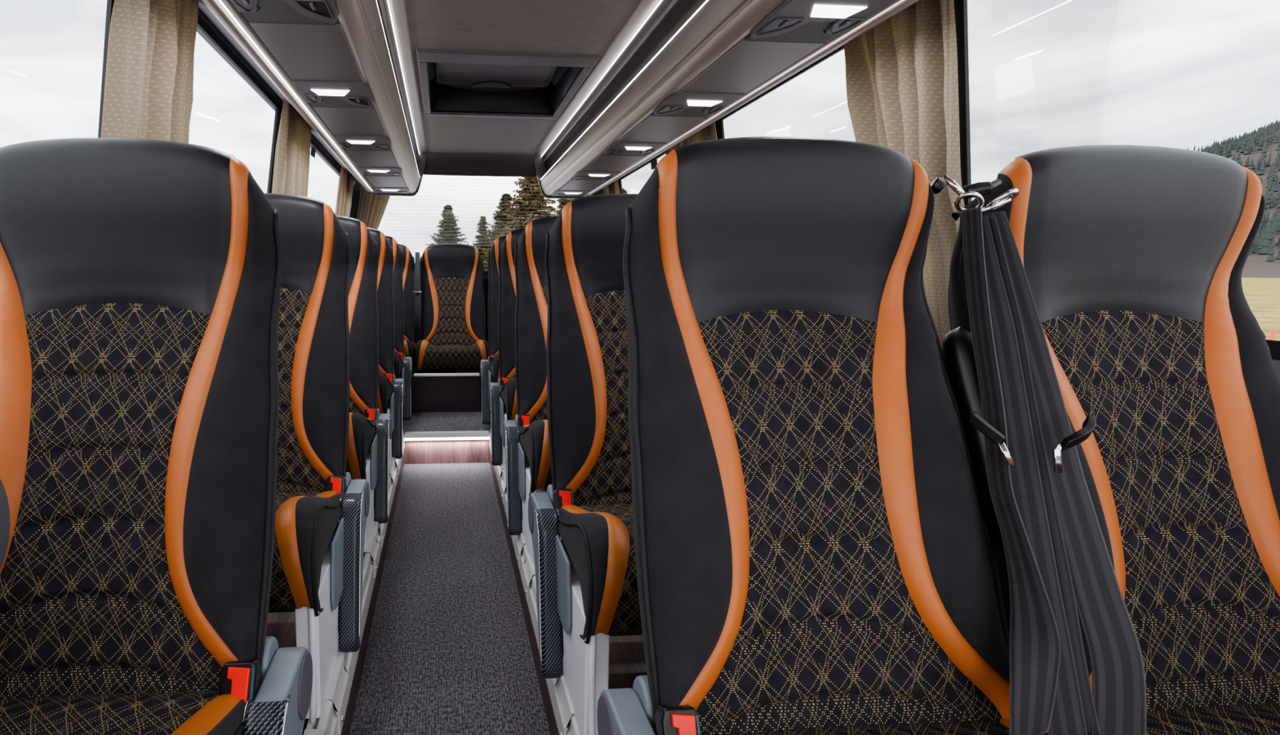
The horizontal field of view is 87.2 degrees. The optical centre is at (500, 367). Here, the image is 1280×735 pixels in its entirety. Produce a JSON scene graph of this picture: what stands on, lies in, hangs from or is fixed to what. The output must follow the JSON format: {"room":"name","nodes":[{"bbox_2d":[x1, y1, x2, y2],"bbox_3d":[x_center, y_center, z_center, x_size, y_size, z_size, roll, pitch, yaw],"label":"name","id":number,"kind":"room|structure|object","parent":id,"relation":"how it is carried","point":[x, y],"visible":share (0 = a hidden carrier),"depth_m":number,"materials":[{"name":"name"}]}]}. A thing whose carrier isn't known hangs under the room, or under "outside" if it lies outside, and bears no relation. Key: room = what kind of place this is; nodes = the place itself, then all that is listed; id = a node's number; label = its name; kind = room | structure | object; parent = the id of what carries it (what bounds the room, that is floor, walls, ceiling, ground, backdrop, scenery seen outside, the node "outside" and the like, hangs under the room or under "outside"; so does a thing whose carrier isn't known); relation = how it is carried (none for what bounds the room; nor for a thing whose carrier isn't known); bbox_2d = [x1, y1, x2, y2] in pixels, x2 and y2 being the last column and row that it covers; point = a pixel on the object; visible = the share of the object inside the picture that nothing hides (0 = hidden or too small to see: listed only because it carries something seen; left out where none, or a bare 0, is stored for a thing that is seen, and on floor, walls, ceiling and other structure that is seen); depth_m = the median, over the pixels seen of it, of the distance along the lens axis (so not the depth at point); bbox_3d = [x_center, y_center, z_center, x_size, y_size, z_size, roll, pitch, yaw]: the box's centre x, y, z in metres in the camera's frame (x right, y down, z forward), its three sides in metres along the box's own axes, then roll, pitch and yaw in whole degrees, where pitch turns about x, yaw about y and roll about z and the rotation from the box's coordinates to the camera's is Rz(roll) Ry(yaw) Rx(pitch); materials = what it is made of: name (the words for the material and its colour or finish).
{"room":"vehicle interior","nodes":[
{"label":"vehicle interior","id":0,"kind":"room"},
{"bbox_2d":[0,478,10,568],"bbox_3d":[-0.459,0.343,0.024,0.521,1.052,0.725,0,9,-5],"label":"seat","id":1,"kind":"object","parent":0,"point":[5,522],"visible":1,"depth_m":0.35,"materials":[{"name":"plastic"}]},
{"bbox_2d":[196,8,355,185],"bbox_3d":[-0.924,-0.287,1.706,0.332,1.880,6.800,0,9,-5],"label":"wall","id":2,"kind":"structure","parent":0,"point":[201,13],"depth_m":2.26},
{"bbox_2d":[97,0,114,137],"bbox_3d":[-0.777,-0.399,0.672,0.136,0.843,1.455,0,9,-5],"label":"window","id":3,"kind":"structure","parent":2,"relation":"in","point":[109,2],"depth_m":1.35,"materials":[{"name":"rubber"}]},
{"bbox_2d":[100,0,198,143],"bbox_3d":[-0.821,-0.479,1.533,0.194,0.875,0.346,0,9,-5],"label":"curtain","id":4,"kind":"object","parent":2,"relation":"hanging from","point":[148,94],"visible":0.44,"depth_m":1.44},
{"bbox_2d":[197,14,279,193],"bbox_3d":[-0.899,-0.601,2.082,0.130,0.803,1.235,0,9,-5],"label":"window","id":5,"kind":"structure","parent":2,"relation":"in","point":[202,25],"depth_m":2.21,"materials":[{"name":"rubber"}]},
{"bbox_2d":[266,103,282,193],"bbox_3d":[-0.959,-0.687,2.734,0.130,0.771,0.085,0,9,-5],"label":"pillar","id":6,"kind":"structure","parent":2,"relation":"attached to","point":[280,105],"depth_m":2.67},
{"bbox_2d":[198,0,367,186],"bbox_3d":[-0.720,-0.897,1.500,0.116,0.280,6.550,0,9,-5],"label":"trim","id":7,"kind":"structure","parent":2,"relation":"attached to","point":[202,6],"depth_m":2.13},
{"bbox_2d":[271,98,311,196],"bbox_3d":[-0.942,-0.677,2.904,0.192,0.840,0.658,0,9,-5],"label":"curtain","id":8,"kind":"object","parent":2,"relation":"hanging from","point":[292,152],"visible":0.45,"depth_m":2.74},
{"bbox_2d":[310,137,341,182],"bbox_3d":[-1.025,-0.814,3.549,0.124,0.769,1.570,0,9,-5],"label":"window","id":9,"kind":"structure","parent":2,"relation":"in","point":[313,143],"depth_m":3.67,"materials":[{"name":"rubber"}]},
{"bbox_2d":[335,167,354,217],"bbox_3d":[-1.069,-0.882,4.351,0.166,0.795,0.501,0,9,-5],"label":"curtain","id":10,"kind":"object","parent":2,"relation":"hanging from","point":[344,201],"visible":0.43,"depth_m":4.20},
{"bbox_2d":[266,611,308,734],"bbox_3d":[-0.682,0.625,1.869,0.544,0.030,6.800,0,9,-5],"label":"floor","id":11,"kind":"structure","parent":0,"point":[281,625],"depth_m":1.63,"materials":[{"name":"brown wood"}]},
{"bbox_2d":[302,428,404,734],"bbox_3d":[-0.322,0.760,1.027,0.052,0.110,5.040,0,9,-5],"label":"seat platform side","id":12,"kind":"object","parent":11,"relation":"attached to","point":[331,721],"visible":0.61,"depth_m":1.51,"materials":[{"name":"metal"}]},
{"bbox_2d":[0,137,312,734],"bbox_3d":[-0.521,0.227,0.761,0.521,1.052,0.721,0,9,-5],"label":"seat","id":13,"kind":"object","parent":12,"relation":"on","point":[140,278],"visible":1,"depth_m":0.92,"materials":[{"name":"black fabric"}]},
{"bbox_2d":[0,689,218,734],"bbox_3d":[-0.534,0.460,0.666,0.416,0.176,0.457,0,9,-5],"label":"seat cushion","id":14,"kind":"object","parent":13,"relation":"on","point":[22,712],"depth_m":0.78,"materials":[{"name":"fabric"}]},
{"bbox_2d":[247,192,369,724],"bbox_3d":[-0.583,0.111,1.499,0.521,1.052,0.721,0,9,-5],"label":"seat","id":15,"kind":"object","parent":12,"relation":"on","point":[322,513],"visible":0.43,"depth_m":1.60,"materials":[{"name":"black leather"}]},
{"bbox_2d":[268,492,321,608],"bbox_3d":[-0.597,0.344,1.404,0.416,0.176,0.457,0,9,-5],"label":"seat cushion","id":16,"kind":"object","parent":15,"relation":"on","point":[288,587],"depth_m":1.20,"materials":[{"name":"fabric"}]},
{"bbox_2d":[333,215,392,549],"bbox_3d":[-0.645,-0.005,2.237,0.521,1.052,0.721,0,9,-5],"label":"seat","id":17,"kind":"object","parent":12,"relation":"on","point":[370,431],"visible":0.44,"depth_m":2.35,"materials":[{"name":"black leather"}]},
{"bbox_2d":[346,457,352,479],"bbox_3d":[-0.659,0.228,2.142,0.416,0.176,0.457,0,9,-5],"label":"seat cushion","id":18,"kind":"object","parent":17,"relation":"on","point":[349,460],"depth_m":1.94,"materials":[{"name":"fabric"}]},
{"bbox_2d":[367,227,404,464],"bbox_3d":[-0.708,-0.121,2.976,0.521,1.052,0.721,0,9,-5],"label":"seat","id":19,"kind":"object","parent":12,"relation":"on","point":[391,390],"visible":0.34,"depth_m":3.10,"materials":[{"name":"black leather"}]},
{"bbox_2d":[385,235,412,419],"bbox_3d":[-0.770,-0.237,3.714,0.521,1.052,0.721,0,9,-5],"label":"seat","id":20,"kind":"object","parent":12,"relation":"on","point":[402,365],"visible":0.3,"depth_m":3.84,"materials":[{"name":"black leather"}]},
{"bbox_2d":[397,243,415,373],"bbox_3d":[-0.820,-0.312,4.463,0.476,1.075,0.721,0,9,-5],"label":"seat","id":21,"kind":"object","parent":11,"relation":"on","point":[408,273],"visible":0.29,"depth_m":4.62,"materials":[{"name":"black leather"}]},
{"bbox_2d":[413,252,422,342],"bbox_3d":[-0.580,-0.491,4.576,0.060,0.621,0.237,0,9,-5],"label":"belt","id":22,"kind":"object","parent":21,"relation":"hanging from","point":[417,291],"visible":0.96,"depth_m":4.57,"materials":[{"name":"black fabric"}]},
{"bbox_2d":[411,374,481,412],"bbox_3d":[-0.330,0.161,4.030,0.521,0.225,0.030,0,9,-5],"label":"wall","id":23,"kind":"structure","parent":0,"point":[428,393],"depth_m":4.01,"materials":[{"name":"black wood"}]},
{"bbox_2d":[413,373,479,376],"bbox_3d":[-0.328,0.044,4.001,0.400,0.014,0.042,0,9,-5],"label":"rail","id":24,"kind":"object","parent":23,"relation":"attached to","point":[415,374],"visible":1,"depth_m":3.99,"materials":[{"name":"metal"}]},
{"bbox_2d":[404,439,489,463],"bbox_3d":[-0.290,0.468,3.564,0.461,0.162,0.020,0,9,-5],"label":"step","id":25,"kind":"structure","parent":0,"point":[474,451],"depth_m":3.55,"materials":[{"name":"red wood"}]},
{"bbox_2d":[402,411,491,435],"bbox_3d":[-0.312,0.328,3.820,0.521,0.040,0.528,0,9,-5],"label":"step","id":26,"kind":"structure","parent":0,"point":[459,420],"depth_m":3.77,"materials":[{"name":"carpet"}]},
{"bbox_2d":[404,430,488,440],"bbox_3d":[-0.289,0.369,3.547,0.453,0.040,0.042,0,9,-5],"label":"trim","id":27,"kind":"structure","parent":26,"relation":"attached to","point":[478,434],"depth_m":3.53,"materials":[{"name":"metal"}]},
{"bbox_2d":[349,462,550,734],"bbox_3d":[-0.080,0.926,1.078,0.461,0.030,5.050,0,9,-5],"label":"floor","id":28,"kind":"structure","parent":0,"point":[448,651],"depth_m":1.96,"materials":[{"name":"carpet"}]},
{"bbox_2d":[340,451,404,734],"bbox_3d":[-0.325,0.876,1.060,0.030,0.130,5.070,0,9,-5],"label":"baseboard","id":29,"kind":"structure","parent":28,"relation":"attached to","point":[357,673],"depth_m":1.89,"materials":[{"name":"plastic"}]},
{"bbox_2d":[489,449,559,734],"bbox_3d":[0.164,0.873,1.101,0.030,0.130,5.070,0,9,-5],"label":"baseboard","id":30,"kind":"structure","parent":28,"relation":"attached to","point":[553,726],"depth_m":1.90,"materials":[{"name":"plastic"}]},
{"bbox_2d":[351,181,598,375],"bbox_3d":[-0.178,-0.803,5.100,2.100,1.860,0.080,0,9,-5],"label":"wall","id":31,"kind":"structure","parent":0,"point":[357,187],"depth_m":5.08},
{"bbox_2d":[356,185,390,229],"bbox_3d":[-0.965,-1.066,4.902,0.344,0.610,0.046,0,9,-5],"label":"curtain","id":32,"kind":"object","parent":31,"relation":"hanging from","point":[371,207],"visible":0.38,"depth_m":4.89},
{"bbox_2d":[379,174,564,273],"bbox_3d":[-0.174,-1.105,5.028,1.700,0.800,0.050,0,9,-5],"label":"window","id":33,"kind":"structure","parent":31,"relation":"in","point":[483,272],"depth_m":5.02,"materials":[{"name":"glass"}]},
{"bbox_2d":[258,0,751,159],"bbox_3d":[0.118,-1.098,1.514,2.000,0.199,6.500,0,9,-5],"label":"ceiling","id":34,"kind":"structure","parent":0,"point":[588,27],"depth_m":2.37,"materials":[{"name":"plastic"}]},
{"bbox_2d":[201,0,426,195],"bbox_3d":[-0.483,-0.927,1.403,0.482,0.460,6.330,0,9,-5],"label":"luggage rack","id":35,"kind":"object","parent":34,"relation":"attached to","point":[366,26],"visible":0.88,"depth_m":2.19,"materials":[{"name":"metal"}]},
{"bbox_2d":[230,0,337,24],"bbox_3d":[-0.467,-0.788,1.392,0.223,0.022,0.302,0,9,-5],"label":"panel","id":36,"kind":"object","parent":35,"relation":"attached to","point":[298,11],"visible":1,"depth_m":1.46,"materials":[{"name":"grey plastic"}]},
{"bbox_2d":[232,0,257,12],"bbox_3d":[-0.546,-0.785,1.415,0.053,0.007,0.094,0,9,-3],"label":"air vent","id":37,"kind":"object","parent":36,"relation":"attached to","point":[248,6],"depth_m":1.43,"materials":[{"name":"grey plastic"}]},
{"bbox_2d":[294,0,333,19],"bbox_3d":[-0.409,-0.788,1.443,0.067,0.007,0.098,0,9,-5],"label":"air vent","id":38,"kind":"object","parent":36,"relation":"attached to","point":[313,9],"depth_m":1.44,"materials":[{"name":"grey plastic"}]},
{"bbox_2d":[248,21,363,81],"bbox_3d":[-0.503,-0.839,1.760,0.211,0.017,0.440,0,9,-5],"label":"panel","id":39,"kind":"object","parent":35,"relation":"attached to","point":[305,51],"visible":1,"depth_m":1.71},
{"bbox_2d":[292,80,373,107],"bbox_3d":[-0.529,-0.885,2.133,0.223,0.022,0.302,0,9,-5],"label":"panel","id":40,"kind":"object","parent":35,"relation":"attached to","point":[316,92],"visible":1,"depth_m":2.09,"materials":[{"name":"grey plastic"}]},
{"bbox_2d":[303,94,322,103],"bbox_3d":[-0.608,-0.882,2.156,0.053,0.007,0.094,0,9,-3],"label":"air vent","id":41,"kind":"object","parent":40,"relation":"attached to","point":[316,99],"depth_m":2.15,"materials":[{"name":"grey plastic"}]},
{"bbox_2d":[311,88,349,96],"bbox_3d":[-0.536,-0.873,2.085,0.120,0.005,0.060,0,9,-5],"label":"light","id":42,"kind":"object","parent":40,"relation":"on","point":[314,92],"depth_m":2.08,"materials":[{"name":"white"}]},
{"bbox_2d":[310,97,366,107],"bbox_3d":[-0.545,-0.898,2.214,0.201,0.008,0.137,0,9,-5],"label":"speaker grille","id":43,"kind":"object","parent":40,"relation":"attached to","point":[351,102],"depth_m":2.20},
{"bbox_2d":[346,97,370,106],"bbox_3d":[-0.471,-0.885,2.185,0.067,0.007,0.098,0,9,-5],"label":"air vent","id":44,"kind":"object","parent":40,"relation":"attached to","point":[358,101],"depth_m":2.18,"materials":[{"name":"grey plastic"}]},
{"bbox_2d":[312,106,385,136],"bbox_3d":[-0.565,-0.935,2.501,0.211,0.017,0.440,0,9,-5],"label":"panel","id":45,"kind":"object","parent":35,"relation":"attached to","point":[345,121],"visible":1,"depth_m":2.47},
{"bbox_2d":[333,134,391,151],"bbox_3d":[-0.592,-0.982,2.875,0.223,0.022,0.302,0,9,-5],"label":"panel","id":46,"kind":"object","parent":35,"relation":"attached to","point":[348,142],"visible":0.97,"depth_m":2.83,"materials":[{"name":"grey plastic"}]},
{"bbox_2d":[344,144,381,150],"bbox_3d":[-0.608,-0.995,2.955,0.201,0.008,0.137,0,9,-5],"label":"speaker grille","id":47,"kind":"object","parent":46,"relation":"attached to","point":[361,147],"depth_m":2.95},
{"bbox_2d":[345,149,398,167],"bbox_3d":[-0.628,-1.032,3.243,0.211,0.017,0.440,0,9,-5],"label":"panel","id":48,"kind":"object","parent":35,"relation":"attached to","point":[385,158],"visible":0.98,"depth_m":3.21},
{"bbox_2d":[357,166,402,176],"bbox_3d":[-0.654,-1.079,3.616,0.223,0.022,0.302,0,9,-5],"label":"panel","id":49,"kind":"object","parent":35,"relation":"attached to","point":[366,171],"visible":0.99,"depth_m":3.56,"materials":[{"name":"grey plastic"}]},
{"bbox_2d":[364,175,406,187],"bbox_3d":[-0.690,-1.129,3.984,0.211,0.017,0.440,0,9,-5],"label":"panel","id":50,"kind":"object","parent":35,"relation":"attached to","point":[375,180],"visible":1,"depth_m":3.97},
{"bbox_2d":[373,186,408,193],"bbox_3d":[-0.716,-1.175,4.357,0.223,0.022,0.302,0,9,-5],"label":"panel","id":51,"kind":"object","parent":35,"relation":"attached to","point":[379,189],"visible":0.96,"depth_m":4.30,"materials":[{"name":"grey plastic"}]},
{"bbox_2d":[422,152,536,176],"bbox_3d":[-0.149,-1.415,4.580,0.820,0.141,0.081,0,9,-5],"label":"beam","id":52,"kind":"structure","parent":34,"relation":"attached to","point":[437,163],"depth_m":4.57,"materials":[{"name":"plastic"}]},
{"bbox_2d":[416,48,599,119],"bbox_3d":[-0.006,-1.350,2.997,0.710,0.196,0.980,0,9,-5],"label":"roof hatch","id":53,"kind":"object","parent":34,"relation":"attached to","point":[454,82],"visible":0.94,"depth_m":3.21,"materials":[{"name":"grey plastic"}]},
{"bbox_2d":[533,0,918,198],"bbox_3d":[0.729,-0.934,1.504,0.482,0.460,6.330,0,9,-5],"label":"luggage rack","id":54,"kind":"object","parent":34,"relation":"attached to","point":[714,28],"visible":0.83,"depth_m":2.23,"materials":[{"name":"metal"}]},
{"bbox_2d":[551,189,590,196],"bbox_3d":[0.468,-1.182,4.456,0.223,0.022,0.302,0,9,-5],"label":"panel","id":55,"kind":"object","parent":54,"relation":"attached to","point":[557,193],"visible":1,"depth_m":4.39,"materials":[{"name":"grey plastic"}]},
{"bbox_2d":[559,178,607,190],"bbox_3d":[0.507,-1.136,4.084,0.211,0.017,0.440,0,9,-5],"label":"panel","id":56,"kind":"object","parent":54,"relation":"attached to","point":[572,184],"visible":0.91,"depth_m":4.06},
{"bbox_2d":[573,169,620,179],"bbox_3d":[0.530,-1.085,3.715,0.223,0.022,0.302,0,9,-5],"label":"panel","id":57,"kind":"object","parent":54,"relation":"attached to","point":[582,175],"visible":0.98,"depth_m":3.66,"materials":[{"name":"grey plastic"}]},
{"bbox_2d":[582,154,644,171],"bbox_3d":[0.569,-1.039,3.342,0.211,0.017,0.440,0,9,-5],"label":"panel","id":58,"kind":"object","parent":54,"relation":"attached to","point":[603,162],"visible":0.98,"depth_m":3.31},
{"bbox_2d":[603,140,666,155],"bbox_3d":[0.592,-0.989,2.973,0.223,0.022,0.302,0,9,-5],"label":"panel","id":59,"kind":"object","parent":54,"relation":"attached to","point":[619,148],"visible":0.99,"depth_m":2.93,"materials":[{"name":"grey plastic"}]},
{"bbox_2d":[603,151,646,155],"bbox_3d":[0.594,-1.002,3.055,0.201,0.008,0.137,0,9,-5],"label":"speaker grille","id":60,"kind":"object","parent":59,"relation":"attached to","point":[606,153],"depth_m":3.05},
{"bbox_2d":[619,114,707,142],"bbox_3d":[0.631,-0.942,2.601,0.211,0.017,0.440,0,9,-5],"label":"panel","id":61,"kind":"object","parent":54,"relation":"attached to","point":[660,129],"visible":0.99,"depth_m":2.57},
{"bbox_2d":[653,89,744,116],"bbox_3d":[0.654,-0.892,2.232,0.223,0.022,0.302,0,9,-5],"label":"panel","id":62,"kind":"object","parent":54,"relation":"attached to","point":[686,104],"visible":1,"depth_m":2.19,"materials":[{"name":"grey plastic"}]},
{"bbox_2d":[656,106,684,114],"bbox_3d":[0.589,-0.891,2.273,0.067,0.007,0.097,0,9,-5],"label":"air vent","id":63,"kind":"object","parent":62,"relation":"attached to","point":[660,109],"depth_m":2.27,"materials":[{"name":"grey plastic"}]},
{"bbox_2d":[653,107,711,116],"bbox_3d":[0.657,-0.905,2.314,0.201,0.008,0.137,0,9,-5],"label":"speaker grille","id":64,"kind":"object","parent":62,"relation":"attached to","point":[686,112],"depth_m":2.31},
{"bbox_2d":[687,99,722,106],"bbox_3d":[0.669,-0.880,2.185,0.120,0.005,0.060,0,9,-5],"label":"light","id":65,"kind":"object","parent":62,"relation":"on","point":[690,102],"depth_m":2.18,"materials":[{"name":"white"}]},
{"bbox_2d":[704,106,724,113],"bbox_3d":[0.729,-0.890,2.268,0.054,0.009,0.094,0,9,-5],"label":"air vent","id":66,"kind":"object","parent":62,"relation":"attached to","point":[708,109],"depth_m":2.26,"materials":[{"name":"grey plastic"}]},
{"bbox_2d":[681,38,825,93],"bbox_3d":[0.694,-0.845,1.860,0.211,0.017,0.440,0,9,-5],"label":"panel","id":67,"kind":"object","parent":54,"relation":"attached to","point":[748,64],"visible":1,"depth_m":1.82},
{"bbox_2d":[746,0,895,42],"bbox_3d":[0.717,-0.795,1.490,0.223,0.022,0.302,0,9,-5],"label":"panel","id":68,"kind":"object","parent":54,"relation":"attached to","point":[793,20],"visible":1,"depth_m":1.49,"materials":[{"name":"grey plastic"}]},
{"bbox_2d":[755,17,804,35],"bbox_3d":[0.651,-0.794,1.532,0.067,0.007,0.097,0,9,-5],"label":"air vent","id":69,"kind":"object","parent":68,"relation":"attached to","point":[768,26],"depth_m":1.52,"materials":[{"name":"grey plastic"}]},
{"bbox_2d":[746,21,836,42],"bbox_3d":[0.719,-0.808,1.572,0.201,0.008,0.137,0,9,-5],"label":"speaker grille","id":70,"kind":"object","parent":68,"relation":"attached to","point":[784,31],"depth_m":1.57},
{"bbox_2d":[810,4,867,18],"bbox_3d":[0.731,-0.783,1.444,0.120,0.005,0.060,0,9,-5],"label":"light","id":71,"kind":"object","parent":68,"relation":"on","point":[817,11],"depth_m":1.44,"materials":[{"name":"white"}]},
{"bbox_2d":[830,17,864,35],"bbox_3d":[0.790,-0.793,1.526,0.053,0.006,0.094,-1,9,-6],"label":"air vent","id":72,"kind":"object","parent":68,"relation":"attached to","point":[837,25],"depth_m":1.51,"materials":[{"name":"grey plastic"}]},
{"bbox_2d":[608,635,647,688],"bbox_3d":[0.609,0.618,1.977,1.005,0.030,6.800,0,9,-5],"label":"floor","id":73,"kind":"structure","parent":0,"point":[627,661],"depth_m":1.51,"materials":[{"name":"brown wood"}]},
{"bbox_2d":[488,426,580,734],"bbox_3d":[0.165,0.757,1.067,0.052,0.110,5.040,0,9,-5],"label":"rail","id":74,"kind":"object","parent":73,"relation":"attached to","point":[565,717],"visible":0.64,"depth_m":1.77,"materials":[{"name":"metal"}]},
{"bbox_2d":[480,235,506,424],"bbox_3d":[0.169,-0.222,3.665,0.569,1.052,0.739,0,9,-5],"label":"seat","id":75,"kind":"object","parent":74,"relation":"on","point":[490,368],"visible":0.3,"depth_m":3.76,"materials":[{"name":"black leather"}]},
{"bbox_2d":[488,227,525,475],"bbox_3d":[0.231,-0.106,2.927,0.569,1.052,0.739,0,9,-5],"label":"seat","id":76,"kind":"object","parent":74,"relation":"on","point":[502,394],"visible":0.3,"depth_m":3.02,"materials":[{"name":"black leather"}]},
{"bbox_2d":[502,215,558,564],"bbox_3d":[0.293,0.010,2.188,0.569,1.052,0.739,0,9,-5],"label":"seat","id":77,"kind":"object","parent":74,"relation":"on","point":[525,439],"visible":0.34,"depth_m":2.27,"materials":[{"name":"black leather"}]},
{"bbox_2d":[543,463,552,490],"bbox_3d":[0.308,0.242,2.097,0.416,0.176,0.457,0,9,-5],"label":"seat cushion","id":78,"kind":"object","parent":77,"relation":"on","point":[547,467],"depth_m":1.86,"materials":[{"name":"fabric"}]},
{"bbox_2d":[528,193,642,734],"bbox_3d":[0.355,0.126,1.450,0.569,1.052,0.739,0,9,-5],"label":"seat","id":79,"kind":"object","parent":74,"relation":"on","point":[581,529],"visible":0.45,"depth_m":1.53,"materials":[{"name":"black leather"}]},
{"bbox_2d":[576,503,642,635],"bbox_3d":[0.371,0.358,1.359,0.416,0.176,0.457,0,9,-5],"label":"seat cushion","id":80,"kind":"object","parent":79,"relation":"on","point":[620,614],"depth_m":1.13,"materials":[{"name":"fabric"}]},
{"bbox_2d":[596,136,1043,734],"bbox_3d":[0.417,0.242,0.712,0.569,1.052,0.739,0,9,-5],"label":"seat","id":81,"kind":"object","parent":74,"relation":"on","point":[816,526],"visible":0.89,"depth_m":0.86,"materials":[{"name":"black fabric"}]},
{"bbox_2d":[706,720,1009,734],"bbox_3d":[0.433,0.475,0.620,0.416,0.176,0.457,0,9,-5],"label":"seat cushion","id":82,"kind":"object","parent":81,"relation":"on","point":[713,726],"depth_m":0.78,"materials":[{"name":"fabric"}]},
{"bbox_2d":[930,174,1087,734],"bbox_3d":[0.624,0.069,0.812,0.095,0.632,0.345,2,9,10],"label":"belt","id":83,"kind":"object","parent":81,"relation":"hanging from","point":[1045,695],"visible":0.98,"depth_m":0.80,"materials":[{"name":"fabric"}]},
{"bbox_2d":[962,178,1146,734],"bbox_3d":[0.684,0.074,0.813,0.107,0.636,0.329,1,9,7],"label":"belt","id":84,"kind":"object","parent":81,"relation":"hanging from","point":[1116,703],"visible":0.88,"depth_m":0.79,"materials":[{"name":"fabric"}]},
{"bbox_2d":[947,144,1279,734],"bbox_3d":[0.934,0.250,0.758,0.476,1.075,0.721,0,9,-5],"label":"seat","id":85,"kind":"object","parent":73,"relation":"on","point":[1134,258],"visible":0.7,"depth_m":0.93,"materials":[{"name":"black fabric"}]},
{"bbox_2d":[1146,702,1279,734],"bbox_3d":[0.943,0.472,0.663,0.416,0.176,0.457,0,9,-5],"label":"seat cushion","id":86,"kind":"object","parent":85,"relation":"on","point":[1162,718],"depth_m":0.79,"materials":[{"name":"fabric"}]},
{"bbox_2d":[640,50,1279,380],"bbox_3d":[1.129,-0.299,1.877,0.332,1.880,6.800,0,9,-5],"label":"wall","id":87,"kind":"structure","parent":0,"point":[1276,362],"depth_m":1.02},
{"bbox_2d":[600,179,620,194],"bbox_3d":[0.818,-0.911,4.626,0.167,0.795,0.431,0,9,-5],"label":"curtain","id":88,"kind":"object","parent":87,"relation":"hanging from","point":[613,188],"visible":0.06,"depth_m":4.47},
{"bbox_2d":[618,151,665,193],"bbox_3d":[0.918,-0.825,3.711,0.124,0.769,1.570,0,9,-5],"label":"window frame","id":89,"kind":"structure","parent":87,"relation":"in","point":[663,153],"depth_m":4.00,"materials":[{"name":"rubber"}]},
{"bbox_2d":[665,121,717,155],"bbox_3d":[0.937,-0.697,3.118,0.180,0.840,0.591,0,9,-5],"label":"curtain","id":90,"kind":"object","parent":87,"relation":"hanging from","point":[708,132],"visible":0.03,"depth_m":2.90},
{"bbox_2d":[720,44,844,138],"bbox_3d":[1.039,-0.612,2.244,0.130,0.803,1.235,0,9,-5],"label":"window frame","id":91,"kind":"structure","parent":87,"relation":"in","point":[722,126],"depth_m":2.31,"materials":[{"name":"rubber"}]},
{"bbox_2d":[844,0,964,348],"bbox_3d":[1.045,-0.501,1.726,0.202,0.885,0.415,0,9,-5],"label":"curtain","id":92,"kind":"object","parent":87,"relation":"hanging from","point":[902,76],"visible":0.52,"depth_m":1.62,"materials":[{"name":"fabric"}]},
{"bbox_2d":[953,0,963,186],"bbox_3d":[1.096,-0.511,1.594,0.135,0.806,0.085,0,9,-5],"label":"pillar","id":93,"kind":"structure","parent":87,"relation":"attached to","point":[956,2],"depth_m":1.52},
{"bbox_2d":[958,0,1279,359],"bbox_3d":[1.154,-0.410,0.833,0.136,0.843,1.455,0,9,-5],"label":"window","id":94,"kind":"structure","parent":87,"relation":"in","point":[1273,344],"depth_m":1.51,"materials":[{"name":"rubber"}]},
{"bbox_3d":[-0.383,0.190,4.665,0.521,0.030,1.210,0,9,-5],"label":"floor","id":95,"kind":"structure","parent":0,"visible":0},
{"bbox_2d":[415,243,488,374],"bbox_3d":[-0.332,-0.315,4.504,0.476,1.075,0.721,0,9,-5],"label":"seat","id":96,"kind":"object","parent":95,"relation":"on","point":[452,340],"visible":0.88,"depth_m":4.64,"materials":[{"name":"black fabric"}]},
{"bbox_2d":[421,342,482,370],"bbox_3d":[-0.323,-0.094,4.409,0.416,0.176,0.457,0,9,-5],"label":"seat cushion","id":97,"kind":"object","parent":96,"relation":"on","point":[434,356],"depth_m":4.20,"materials":[{"name":"fabric"}]},
{"label":"outside","id":98,"kind":"structure","parent":0,"visible":0},
{"bbox_2d":[1241,277,1279,340],"bbox_3d":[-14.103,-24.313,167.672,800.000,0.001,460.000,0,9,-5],"label":"ground","id":99,"kind":"structure","parent":98,"point":[1262,295],"depth_m":43.80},
{"bbox_2d":[419,204,468,257],"bbox_3d":[-4.654,-10.884,58.826,5.928,7.274,6.199,6,11,33],"label":"conifer tree","id":100,"kind":"object","parent":99,"relation":"on","point":[447,226],"visible":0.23,"depth_m":58.17,"materials":[{"name":"green plant"}]},
{"bbox_2d":[471,216,491,267],"bbox_3d":[-1.602,-12.342,68.997,5.387,7.053,4.870,5,10,28],"label":"conifer tree","id":101,"kind":"object","parent":99,"relation":"on","point":[481,237],"visible":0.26,"depth_m":68.41,"materials":[{"name":"green plant"}]},
{"bbox_2d":[478,192,516,271],"bbox_3d":[0.525,-11.012,57.083,6.744,8.141,7.106,0,9,-5],"label":"conifer tree","id":102,"kind":"object","parent":99,"relation":"on","point":[504,198],"visible":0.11,"depth_m":56.52,"materials":[{"name":"green plant"}]},
{"bbox_2d":[482,175,557,271],"bbox_3d":[2.239,-9.052,43.373,7.670,8.564,7.680,2,9,10],"label":"bushy tree","id":103,"kind":"object","parent":99,"relation":"on","point":[531,193],"visible":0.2,"depth_m":42.66,"materials":[{"name":"green plant"}]},
{"bbox_2d":[551,198,571,215],"bbox_3d":[5.534,-10.848,55.656,8.505,8.697,8.599,2,9,13],"label":"bushy tree","id":104,"kind":"object","parent":99,"relation":"on","point":[562,202],"visible":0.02,"depth_m":54.77,"materials":[{"name":"green plant"}]},
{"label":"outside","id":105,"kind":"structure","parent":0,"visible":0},
{"bbox_2d":[1226,132,1279,277],"bbox_3d":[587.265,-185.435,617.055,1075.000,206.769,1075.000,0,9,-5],"label":"hillside","id":106,"kind":"structure","parent":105,"point":[1256,265],"depth_m":235.74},
{"bbox_2d":[1186,119,1279,261],"bbox_3d":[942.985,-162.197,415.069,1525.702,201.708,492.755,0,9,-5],"label":"forest","id":107,"kind":"object","parent":106,"relation":"on","point":[1264,243],"visible":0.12,"depth_m":347.76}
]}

